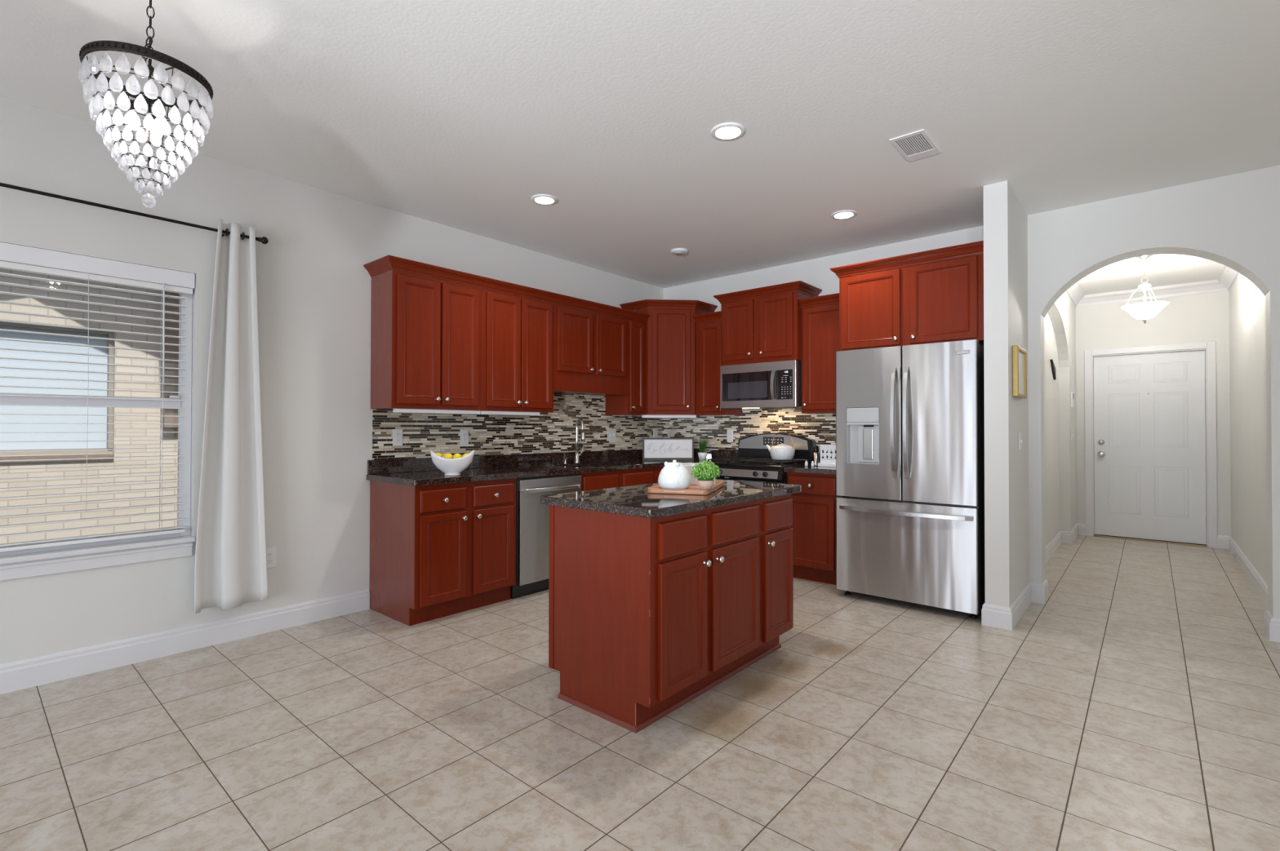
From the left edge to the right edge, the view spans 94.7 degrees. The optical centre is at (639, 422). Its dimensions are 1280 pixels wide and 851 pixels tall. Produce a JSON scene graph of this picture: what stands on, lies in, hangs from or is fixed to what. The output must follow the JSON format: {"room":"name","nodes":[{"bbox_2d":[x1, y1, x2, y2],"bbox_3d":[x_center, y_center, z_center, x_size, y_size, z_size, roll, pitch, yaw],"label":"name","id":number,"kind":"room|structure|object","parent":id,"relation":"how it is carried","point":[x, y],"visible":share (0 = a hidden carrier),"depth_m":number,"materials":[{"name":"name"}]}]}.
{"room":"kitchen","nodes":[
{"label":"kitchen","id":0,"kind":"room"},
{"bbox_2d":[0,97,663,664],"bbox_3d":[-2.478,-0.121,3.319,0.120,2.735,8.467,0,-1,41],"label":"wall","id":1,"kind":"structure","parent":0,"point":[314,286],"depth_m":3.55,"materials":[{"name":"paint"}]},
{"bbox_2d":[0,293,195,581],"bbox_3d":[-3.023,-0.052,2.658,0.150,1.554,1.655,0,-1,41],"label":"window","id":2,"kind":"structure","parent":1,"relation":"in","point":[26,563],"depth_m":3.05,"materials":[{"name":"white plastic"}]},
{"bbox_2d":[0,242,195,552],"bbox_3d":[-2.998,-0.117,2.655,0.069,1.423,1.611,0,-1,41],"label":"window blind","id":3,"kind":"object","parent":2,"relation":"attached to","point":[12,256],"visible":1,"depth_m":2.94,"materials":[{"name":"white plastic"}]},
{"bbox_2d":[0,182,268,244],"bbox_3d":[-2.926,-1.068,2.631,0.110,0.075,2.226,0,-1,41],"label":"curtain rod","id":4,"kind":"object","parent":1,"relation":"attached to","point":[264,240],"visible":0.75,"depth_m":2.95,"materials":[{"name":"black metal"}]},
{"bbox_2d":[194,218,268,614],"bbox_3d":[-2.285,-0.042,3.313,0.088,2.154,0.352,0,-1,41],"label":"curtain","id":5,"kind":"object","parent":4,"relation":"hanging from","point":[230,570],"visible":1,"depth_m":3.30,"materials":[{"name":"grey fabric"}]},
{"bbox_2d":[0,589,369,694],"bbox_3d":[-3.508,1.167,2.014,0.016,0.132,5.168,0,-1,41],"label":"baseboard","id":6,"kind":"structure","parent":1,"relation":"attached to","point":[15,676],"depth_m":3.15,"materials":[{"name":"white paint"}]},
{"bbox_2d":[266,547,276,568],"bbox_3d":[-2.209,0.809,3.523,0.009,0.116,0.072,0,-1,41],"label":"wall outlet","id":7,"kind":"object","parent":1,"relation":"attached to","point":[271,553],"visible":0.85,"depth_m":3.53,"materials":[{"name":"white plastic"}]},
{"bbox_2d":[266,551,272,557],"bbox_3d":[-2.207,0.789,3.522,0.004,0.027,0.032,0,-1,41],"label":"receptacle","id":8,"kind":"object","parent":7,"relation":"attached to","point":[269,554],"depth_m":3.52,"materials":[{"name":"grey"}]},
{"bbox_2d":[266,559,272,564],"bbox_3d":[-2.207,0.829,3.521,0.004,0.027,0.032,0,-1,41],"label":"receptacle","id":9,"kind":"object","parent":7,"relation":"attached to","point":[268,561],"depth_m":3.52,"materials":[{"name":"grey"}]},
{"bbox_2d":[370,269,482,410],"bbox_3d":[-1.465,-0.536,4.132,0.350,0.895,0.675,0,-1,41],"label":"upper cabinet","id":10,"kind":"object","parent":1,"relation":"attached to","point":[426,331],"visible":1,"depth_m":3.97,"materials":[{"name":"brown wood"}]},
{"bbox_2d":[392,408,480,414],"bbox_3d":[-1.387,-0.075,4.084,0.057,0.028,0.633,0,-1,41],"label":"light","id":11,"kind":"object","parent":10,"relation":"attached to","point":[397,410],"visible":0.99,"depth_m":4.03,"materials":[{"name":"white plastic"}]},
{"bbox_2d":[363,255,649,322],"bbox_3d":[-0.875,-1.012,4.817,0.351,0.070,2.579,0,-1,41],"label":"crown molding","id":12,"kind":"structure","parent":1,"relation":"attached to","point":[387,263],"depth_m":4.33,"materials":[{"name":"brown wood"}]},
{"bbox_2d":[481,288,553,413],"bbox_3d":[-1.020,-0.531,4.647,0.350,0.895,0.684,0,-1,41],"label":"upper cabinet","id":13,"kind":"object","parent":1,"relation":"attached to","point":[517,331],"visible":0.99,"depth_m":4.52,"materials":[{"name":"brown wood"}]},
{"bbox_2d":[480,410,540,415],"bbox_3d":[-0.996,-0.070,4.537,0.057,0.028,0.551,0,-1,41],"label":"light","id":14,"kind":"object","parent":13,"relation":"attached to","point":[482,412],"visible":0.8,"depth_m":4.50,"materials":[{"name":"white plastic"}]},
{"bbox_2d":[372,393,663,460],"bbox_3d":[-0.775,0.005,5.186,0.008,0.524,3.152,0,-1,41],"label":"tile backsplash","id":15,"kind":"structure","parent":1,"relation":"attached to","point":[555,432],"depth_m":4.90,"materials":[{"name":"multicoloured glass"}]},
{"bbox_2d":[392,429,402,446],"bbox_3d":[-1.687,0.106,4.119,0.009,0.116,0.072,0,-1,41],"label":"wall outlet","id":16,"kind":"object","parent":15,"relation":"attached to","point":[397,433],"visible":1,"depth_m":4.11,"materials":[{"name":"white plastic"}]},
{"bbox_2d":[460,429,468,444],"bbox_3d":[-1.340,0.112,4.519,0.009,0.116,0.072,0,-1,41],"label":"wall outlet","id":17,"kind":"object","parent":15,"relation":"attached to","point":[464,433],"visible":1,"depth_m":4.52,"materials":[{"name":"white plastic"}]},
{"bbox_2d":[607,429,616,441],"bbox_3d":[-0.266,0.124,5.755,0.016,0.118,0.118,0,-1,41],"label":"light switch","id":18,"kind":"object","parent":15,"relation":"attached to","point":[611,433],"visible":1,"depth_m":5.75,"materials":[{"name":"white plastic"}]},
{"bbox_2d":[653,429,657,438],"bbox_3d":[0.173,0.127,6.268,0.009,0.116,0.072,0,-1,41],"label":"wall outlet","id":19,"kind":"object","parent":15,"relation":"attached to","point":[655,431],"visible":0.9,"depth_m":6.26,"materials":[{"name":"white plastic"}]},
{"bbox_2d":[553,303,627,396],"bbox_3d":[-0.498,-0.614,5.251,0.350,0.715,0.906,0,-1,41],"label":"upper cabinet","id":20,"kind":"object","parent":1,"relation":"attached to","point":[590,348],"visible":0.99,"depth_m":5.12,"materials":[{"name":"brown wood"}]},
{"bbox_2d":[605,319,645,415],"bbox_3d":[-0.117,-0.519,5.691,0.350,0.895,0.256,0,-1,41],"label":"upper cabinet","id":21,"kind":"object","parent":1,"relation":"attached to","point":[633,403],"visible":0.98,"depth_m":5.59,"materials":[{"name":"brown wood"}]},
{"bbox_2d":[619,299,717,415],"bbox_3d":[0.296,-0.623,5.901,0.697,1.102,0.696,0,-1,41],"label":"upper cabinet","id":22,"kind":"object","parent":1,"relation":"attached to","point":[671,328],"visible":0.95,"depth_m":5.70,"materials":[{"name":"red wood"}]},
{"bbox_2d":[641,414,696,417],"bbox_3d":[0.287,-0.058,5.750,0.530,0.030,0.055,0,-1,-4],"label":"light","id":23,"kind":"object","parent":22,"relation":"attached to","point":[646,415],"visible":0.91,"depth_m":5.72,"materials":[{"name":"white plastic"}]},
{"bbox_2d":[0,535,1279,850],"bbox_3d":[1.421,1.282,2.220,7.440,0.080,12.170,0,-1,41],"label":"floor","id":24,"kind":"structure","parent":0,"point":[1136,708],"depth_m":2.29,"materials":[{"name":"tile"}]},
{"bbox_2d":[369,478,515,626],"bbox_3d":[-1.326,0.823,4.053,0.649,0.866,0.759,0,-1,41],"label":"base cabinet","id":25,"kind":"object","parent":24,"relation":"on","point":[441,550],"visible":0.99,"depth_m":3.81,"materials":[{"name":"brown wood"}]},
{"bbox_2d":[366,448,737,486],"bbox_3d":[-0.418,0.332,4.854,0.980,0.134,3.201,0,-1,41],"label":"countertop","id":26,"kind":"structure","parent":25,"relation":"on","point":[417,472],"depth_m":4.61,"materials":[{"name":"brown stone"}]},
{"bbox_2d":[430,449,474,475],"bbox_3d":[-1.228,0.265,3.874,0.277,0.166,0.169,0,-1,-16],"label":"fruit bowl","id":27,"kind":"object","parent":26,"relation":"on","point":[450,467],"visible":0.95,"depth_m":3.82,"materials":[{"name":"white ceramic"}]},
{"bbox_2d":[435,453,442,457],"bbox_3d":[-1.314,0.224,3.851,0.059,0.054,0.054,1,-1,-43],"label":"lemon","id":28,"kind":"object","parent":27,"relation":"in","point":[440,455],"visible":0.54,"depth_m":3.83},
{"bbox_2d":[443,453,452,458],"bbox_3d":[-1.248,0.226,3.842,0.058,0.053,0.057,0,-1,-15],"label":"lemon","id":29,"kind":"object","parent":27,"relation":"in","point":[447,455],"visible":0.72,"depth_m":3.82,"materials":[{"name":"yellow food"}]},
{"bbox_2d":[453,453,461,458],"bbox_3d":[-1.192,0.230,3.858,0.057,0.053,0.058,1,-1,-43],"label":"lemon","id":30,"kind":"object","parent":27,"relation":"in","point":[455,455],"visible":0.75,"depth_m":3.83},
{"bbox_2d":[573,417,585,462],"bbox_3d":[-0.531,0.158,5.218,0.091,0.409,0.227,0,-1,-8],"label":"kitchen faucet","id":31,"kind":"object","parent":26,"relation":"on","point":[577,455],"visible":1,"depth_m":5.28,"materials":[{"name":"silver metal"}]},
{"bbox_2d":[642,438,693,460],"bbox_3d":[0.282,0.261,5.780,0.505,0.217,0.028,0,-1,-7],"label":"kitchen sign","id":32,"kind":"object","parent":26,"relation":"on","point":[653,449],"visible":1,"depth_m":5.77,"materials":[{"name":"grey wood"}]},
{"bbox_2d":[697,438,707,460],"bbox_3d":[0.615,0.256,5.775,0.130,0.228,0.124,0,-1,41],"label":"potted grass","id":33,"kind":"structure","parent":26,"relation":"on","point":[702,455],"depth_m":5.75,"materials":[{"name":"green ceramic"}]},
{"bbox_2d":[697,452,706,460],"bbox_3d":[0.618,0.333,5.775,0.092,0.074,0.092,0,-1,41],"label":"pot","id":34,"kind":"object","parent":33,"relation":"attached to","point":[702,455],"depth_m":5.74,"materials":[{"name":"white ceramic"}]},
{"bbox_2d":[510,473,581,599],"bbox_3d":[-0.852,0.829,4.556,0.631,0.860,0.612,0,-1,41],"label":"dishwasher","id":35,"kind":"object","parent":24,"relation":"on","point":[532,517],"visible":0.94,"depth_m":4.26,"materials":[{"name":"silver metal"}]},
{"bbox_2d":[580,466,663,491],"bbox_3d":[-0.295,0.836,5.244,0.649,0.866,1.148,0,-1,41],"label":"base cabinet","id":36,"kind":"object","parent":24,"relation":"on","point":[619,478],"visible":0.02,"depth_m":4.97,"materials":[{"name":"brown wood"}]},
{"bbox_2d":[548,493,793,733],"bbox_3d":[0.225,0.814,2.964,0.655,0.868,1.230,0,-1,41],"label":"kitchen island","id":37,"kind":"object","parent":24,"relation":"on","point":[647,617],"visible":0.99,"depth_m":2.56,"materials":[{"name":"brown wood"}]},
{"bbox_2d":[540,479,800,518],"bbox_3d":[0.218,0.361,2.988,0.686,0.036,1.298,0,-1,41],"label":"island countertop","id":38,"kind":"structure","parent":37,"relation":"on","point":[632,500],"depth_m":2.67,"materials":[{"name":"brown stone"}]},
{"bbox_2d":[647,480,724,495],"bbox_3d":[0.250,0.330,3.032,0.300,0.026,0.501,0,-1,17],"label":"cutting board","id":39,"kind":"object","parent":38,"relation":"on","point":[692,489],"visible":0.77,"depth_m":2.81,"materials":[{"name":"brown wood"}]},
{"bbox_2d":[657,460,691,489],"bbox_3d":[0.168,0.247,2.826,0.160,0.135,0.160,0,-1,17],"label":"jar","id":40,"kind":"object","parent":39,"relation":"on","point":[673,476],"visible":1,"depth_m":2.77,"materials":[{"name":"white ceramic"}]},
{"bbox_2d":[690,461,720,489],"bbox_3d":[0.312,0.248,2.779,0.142,0.133,0.141,0,-1,41],"label":"boxwood","id":41,"kind":"object","parent":39,"relation":"on","point":[705,473],"visible":1,"depth_m":2.75,"materials":[{"name":"plant"}]},
{"bbox_2d":[697,480,714,489],"bbox_3d":[0.312,0.293,2.780,0.082,0.042,0.082,0,-1,41],"label":"pot","id":42,"kind":"object","parent":39,"relation":"on","point":[703,484],"depth_m":2.75,"materials":[{"name":"ceramic"}]},
{"bbox_2d":[707,432,816,484],"bbox_3d":[1.059,0.667,5.221,0.756,1.146,0.686,0,-1,41],"label":"gas range","id":43,"kind":"object","parent":24,"relation":"on","point":[753,464],"visible":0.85,"depth_m":5.20,"materials":[{"name":"black metal"}]},
{"bbox_2d":[715,477,783,484],"bbox_3d":[0.861,0.767,4.992,0.748,0.563,0.084,0,-1,41],"label":"oven","id":44,"kind":"object","parent":43,"relation":"in","point":[744,479],"depth_m":4.92,"materials":[{"name":"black metal"}]},
{"bbox_2d":[713,461,811,468],"bbox_3d":[1.053,0.367,5.216,0.756,0.016,0.555,0,-1,41],"label":"cooktop","id":45,"kind":"object","parent":43,"relation":"in","point":[722,464],"depth_m":5.03,"materials":[{"name":"black metal"}]},
{"bbox_2d":[765,431,795,460],"bbox_3d":[1.253,0.204,5.189,0.214,0.244,0.236,0,-1,-14],"label":"kettle","id":46,"kind":"object","parent":43,"relation":"on","point":[782,451],"visible":1,"depth_m":5.10,"materials":[{"name":"white ceramic"}]},
{"bbox_2d":[786,472,836,585],"bbox_3d":[1.539,0.835,4.851,0.438,0.866,0.634,0,-1,41],"label":"base cabinet","id":47,"kind":"object","parent":24,"relation":"on","point":[814,508],"visible":0.51,"depth_m":4.63,"materials":[{"name":"brown wood"}]},
{"bbox_2d":[783,453,835,475],"bbox_3d":[1.538,0.335,4.853,0.442,0.134,0.641,0,-1,41],"label":"countertop","id":48,"kind":"structure","parent":47,"relation":"on","point":[802,468],"depth_m":4.66,"materials":[{"name":"brown stone"}]},
{"bbox_2d":[813,445,818,466],"bbox_3d":[1.475,0.277,4.928,0.048,0.172,0.048,0,-1,41],"label":"pepper mill","id":49,"kind":"object","parent":48,"relation":"on","point":[815,448],"visible":0.82,"depth_m":4.91,"materials":[{"name":"silver metal"}]},
{"bbox_2d":[817,444,835,466],"bbox_3d":[1.580,0.273,4.801,0.245,0.178,0.065,0,-1,41],"label":"stand","id":50,"kind":"object","parent":48,"relation":"on","point":[828,452],"visible":0.59,"depth_m":4.84,"materials":[{"name":"white ceramic"}]},
{"bbox_2d":[835,339,985,618],"bbox_3d":[2.012,0.373,4.265,0.916,1.777,0.872,0,-1,41],"label":"refrigerator","id":51,"kind":"object","parent":24,"relation":"on","point":[910,419],"visible":0.99,"depth_m":3.94,"materials":[{"name":"silver metal"}]},
{"bbox_2d":[0,0,1279,295],"bbox_3d":[1.425,-1.543,2.247,7.440,0.100,12.170,0,-1,41],"label":"ceiling","id":52,"kind":"structure","parent":0,"point":[453,113],"depth_m":2.77,"materials":[{"name":"paint"}]},
{"bbox_2d":[78,0,213,208],"bbox_3d":[-1.660,-1.112,1.999,0.352,0.774,0.349,0,-1,41],"label":"chandelier","id":53,"kind":"object","parent":52,"relation":"hanging from","point":[155,125],"visible":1,"depth_m":1.93,"materials":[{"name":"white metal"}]},
{"bbox_2d":[128,99,148,113],"bbox_3d":[-1.675,-1.060,1.976,0.022,0.052,0.056,0,-1,41],"label":"bulb","id":54,"kind":"object","parent":53,"relation":"attached to","point":[131,101],"depth_m":1.96,"materials":[{"name":"glass"}]},
{"bbox_2d":[151,105,156,119],"bbox_3d":[-1.671,-1.060,2.024,0.021,0.052,0.057,0,-1,-23],"label":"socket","id":55,"kind":"object","parent":53,"relation":"attached to","point":[154,117],"depth_m":2.03,"materials":[{"name":"metal"}]},
{"bbox_2d":[530,194,557,204],"bbox_3d":[-0.630,-1.474,3.912,0.176,0.010,0.176,0,-1,41],"label":"recessed light","id":56,"kind":"object","parent":52,"relation":"in","point":[541,199],"visible":1,"depth_m":3.89,"materials":[{"name":"white plastic"}]},
{"bbox_2d":[671,248,688,255],"bbox_3d":[0.342,-1.452,5.037,0.150,0.030,0.150,0,-1,41],"label":"smoke detector","id":57,"kind":"object","parent":52,"relation":"attached to","point":[677,251],"visible":1,"depth_m":5.00,"materials":[{"name":"white plastic"}]},
{"bbox_2d":[711,122,745,140],"bbox_3d":[0.452,-1.481,3.011,0.176,0.010,0.176,0,-1,41],"label":"recessed light","id":58,"kind":"object","parent":52,"relation":"in","point":[727,131],"visible":1,"depth_m":3.00,"materials":[{"name":"white plastic"}]},
{"bbox_2d":[831,209,857,219],"bbox_3d":[1.448,-1.469,4.179,0.176,0.010,0.176,0,-1,41],"label":"recessed light","id":59,"kind":"object","parent":52,"relation":"in","point":[846,214],"visible":1,"depth_m":4.17,"materials":[{"name":"white plastic"}]},
{"bbox_2d":[888,128,941,162],"bbox_3d":[1.481,-1.480,3.163,0.170,0.006,0.330,0,-1,41],"label":"ceiling vent","id":60,"kind":"object","parent":52,"relation":"in","point":[915,145],"visible":1,"depth_m":3.15,"materials":[{"name":"white plastic"}]},
{"bbox_2d":[1119,254,1169,324],"bbox_3d":[4.394,-1.159,5.139,0.335,0.602,0.329,0,-1,41],"label":"pendant light","id":61,"kind":"object","parent":52,"relation":"hanging from","point":[1144,311],"visible":0.95,"depth_m":5.09,"materials":[{"name":"white glass"}]},
{"bbox_2d":[663,226,983,462],"bbox_3d":[1.510,-0.095,5.387,3.205,2.735,0.120,0,-1,41],"label":"wall","id":62,"kind":"structure","parent":0,"point":[816,273],"depth_m":5.27,"materials":[{"name":"paint"}]},
{"bbox_2d":[693,311,742,415],"bbox_3d":[0.760,-0.553,5.725,0.334,0.966,0.356,0,-1,41],"label":"upper cabinet","id":63,"kind":"object","parent":62,"relation":"attached to","point":[708,333],"visible":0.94,"depth_m":5.63,"materials":[{"name":"brown wood"}]},
{"bbox_2d":[663,408,835,453],"bbox_3d":[1.106,0.115,5.648,2.249,0.500,0.009,0,-1,41],"label":"tile backsplash","id":64,"kind":"structure","parent":62,"relation":"attached to","point":[821,428],"depth_m":5.68,"materials":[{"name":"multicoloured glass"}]},
{"bbox_2d":[726,430,733,442],"bbox_3d":[0.894,0.136,5.819,0.072,0.116,0.009,0,-1,41],"label":"wall outlet","id":65,"kind":"object","parent":64,"relation":"attached to","point":[729,433],"visible":1,"depth_m":5.82,"materials":[{"name":"white plastic"}]},
{"bbox_2d":[713,280,822,365],"bbox_3d":[1.151,-0.850,5.341,0.864,0.648,0.431,0,-1,41],"label":"upper cabinet","id":66,"kind":"object","parent":62,"relation":"attached to","point":[766,327],"visible":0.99,"depth_m":5.16,"materials":[{"name":"brown wood"}]},
{"bbox_2d":[720,360,801,408],"bbox_3d":[1.144,-0.325,5.327,0.752,0.394,0.430,0,-1,41],"label":"microwave","id":67,"kind":"object","parent":66,"relation":"attached to","point":[772,384],"visible":0.96,"depth_m":5.17,"materials":[{"name":"silver metal"}]},
{"bbox_2d":[781,375,791,398],"bbox_3d":[1.248,-0.303,5.009,0.094,0.192,0.001,0,-1,41],"label":"control panel","id":68,"kind":"object","parent":67,"relation":"attached to","point":[786,380],"depth_m":5.01,"materials":[{"name":"black plastic"}]},
{"bbox_2d":[798,293,839,414],"bbox_3d":[1.631,-0.559,4.971,0.446,0.966,0.356,0,-1,41],"label":"upper cabinet","id":69,"kind":"object","parent":62,"relation":"attached to","point":[820,324],"visible":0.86,"depth_m":4.90,"materials":[{"name":"red wood"}]},
{"bbox_2d":[830,240,983,351],"bbox_3d":[2.067,-0.856,4.402,1.059,0.640,0.651,0,-1,41],"label":"upper cabinet","id":70,"kind":"object","parent":62,"relation":"attached to","point":[931,300],"visible":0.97,"depth_m":4.14,"materials":[{"name":"brown wood"}]},
{"bbox_2d":[983,180,1076,608],"bbox_3d":[3.569,-0.093,5.256,0.200,2.735,4.250,0,-1,41],"label":"wall","id":71,"kind":"structure","parent":0,"point":[1006,548],"depth_m":3.72,"materials":[{"name":"paint"}]},
{"bbox_2d":[1012,345,1026,398],"bbox_3d":[2.457,-0.320,3.811,0.032,0.318,0.345,0,-1,41],"label":"picture frame","id":72,"kind":"object","parent":71,"relation":"attached to","point":[1019,354],"visible":1,"depth_m":3.78,"materials":[{"name":"gold wood"}]},
{"bbox_2d":[1018,351,1023,394],"bbox_3d":[2.452,-0.320,3.815,0.017,0.274,0.301,0,-1,41],"label":"picture","id":73,"kind":"object","parent":72,"relation":"attached to","point":[1020,353],"depth_m":3.84,"materials":[{"name":"paper"}]},
{"bbox_2d":[1018,432,1022,450],"bbox_3d":[2.507,0.125,3.878,0.016,0.116,0.072,0,-1,41],"label":"light switch","id":74,"kind":"object","parent":71,"relation":"attached to","point":[1020,433],"visible":1,"depth_m":3.87,"materials":[{"name":"white plastic"}]},
{"bbox_2d":[981,523,1085,631],"bbox_3d":[3.618,1.208,5.187,4.269,0.132,0.470,1,-1,-44],"label":"baseboard","id":75,"kind":"structure","parent":71,"relation":"attached to","point":[992,615],"depth_m":3.97,"materials":[{"name":"white paint"}]},
{"bbox_2d":[1049,359,1056,380],"bbox_3d":[4.085,-0.519,5.826,0.020,0.180,0.280,0,-1,41],"label":"wall ornament","id":76,"kind":"object","parent":71,"relation":"attached to","point":[1053,367],"visible":1,"depth_m":5.84,"materials":[{"name":"metal"}]},
{"bbox_2d":[1071,391,1074,408],"bbox_3d":[4.664,-0.243,6.353,0.022,0.170,0.120,0,-1,41],"label":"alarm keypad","id":77,"kind":"object","parent":71,"relation":"attached to","point":[1072,393],"visible":1,"depth_m":6.31,"materials":[{"name":"white plastic"}]},
{"bbox_2d":[1066,265,1239,306],"bbox_3d":[4.438,-1.405,5.160,1.255,0.110,3.280,0,-1,41],"label":"trim","id":78,"kind":"structure","parent":71,"relation":"attached to","point":[1228,276],"depth_m":6.27,"materials":[{"name":"white paint"}]},
{"bbox_2d":[1075,290,1231,536],"bbox_3d":[5.525,-0.078,6.466,1.575,2.735,0.140,0,-1,41],"label":"wall","id":79,"kind":"structure","parent":0,"point":[1204,317],"depth_m":6.27,"materials":[{"name":"paint"}]},
{"bbox_2d":[1084,341,1217,548],"bbox_3d":[5.531,0.230,6.426,1.077,2.118,0.168,0,-1,41],"label":"door","id":80,"kind":"structure","parent":79,"relation":"in","point":[1151,454],"depth_m":6.38,"materials":[{"name":"white paint"}]},
{"bbox_2d":[1027,165,1279,618],"bbox_3d":[4.279,-0.114,2.986,3.865,2.735,0.195,0,-1,41],"label":"wall","id":81,"kind":"structure","parent":0,"point":[1233,221],"depth_m":3.71,"materials":[{"name":"paint"}]},
{"bbox_2d":[1228,273,1267,584],"bbox_3d":[4.956,-0.096,4.697,0.120,2.735,3.280,0,-1,41],"label":"wall","id":82,"kind":"structure","parent":0,"point":[1247,364],"depth_m":4.85,"materials":[{"name":"paint"}]},
{"bbox_2d":[1217,535,1279,643],"bbox_3d":[5.785,1.198,3.827,2.701,0.132,3.491,0,-1,41],"label":"baseboard","id":83,"kind":"structure","parent":82,"relation":"attached to","point":[1271,625],"depth_m":4.45,"materials":[{"name":"white paint"}]},
{"label":"outside","id":84,"kind":"structure","parent":0,"visible":0},
{"bbox_3d":[-8.193,1.878,7.404,13.870,0.200,24.000,0,-1,41],"label":"ground","id":85,"kind":"structure","parent":84,"visible":0},
{"bbox_2d":[0,268,178,544],"bbox_3d":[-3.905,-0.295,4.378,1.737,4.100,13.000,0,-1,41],"label":"window glass","id":86,"kind":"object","parent":85,"relation":"on","point":[4,428],"visible":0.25,"depth_m":4.78,"materials":[{"name":"clear glass"}]},
{"bbox_2d":[0,325,107,450],"bbox_3d":[-5.085,-0.259,4.204,0.010,1.020,1.992,0,-1,41],"label":"window shade","id":87,"kind":"object","parent":86,"relation":"hanging from","point":[4,428],"depth_m":4.68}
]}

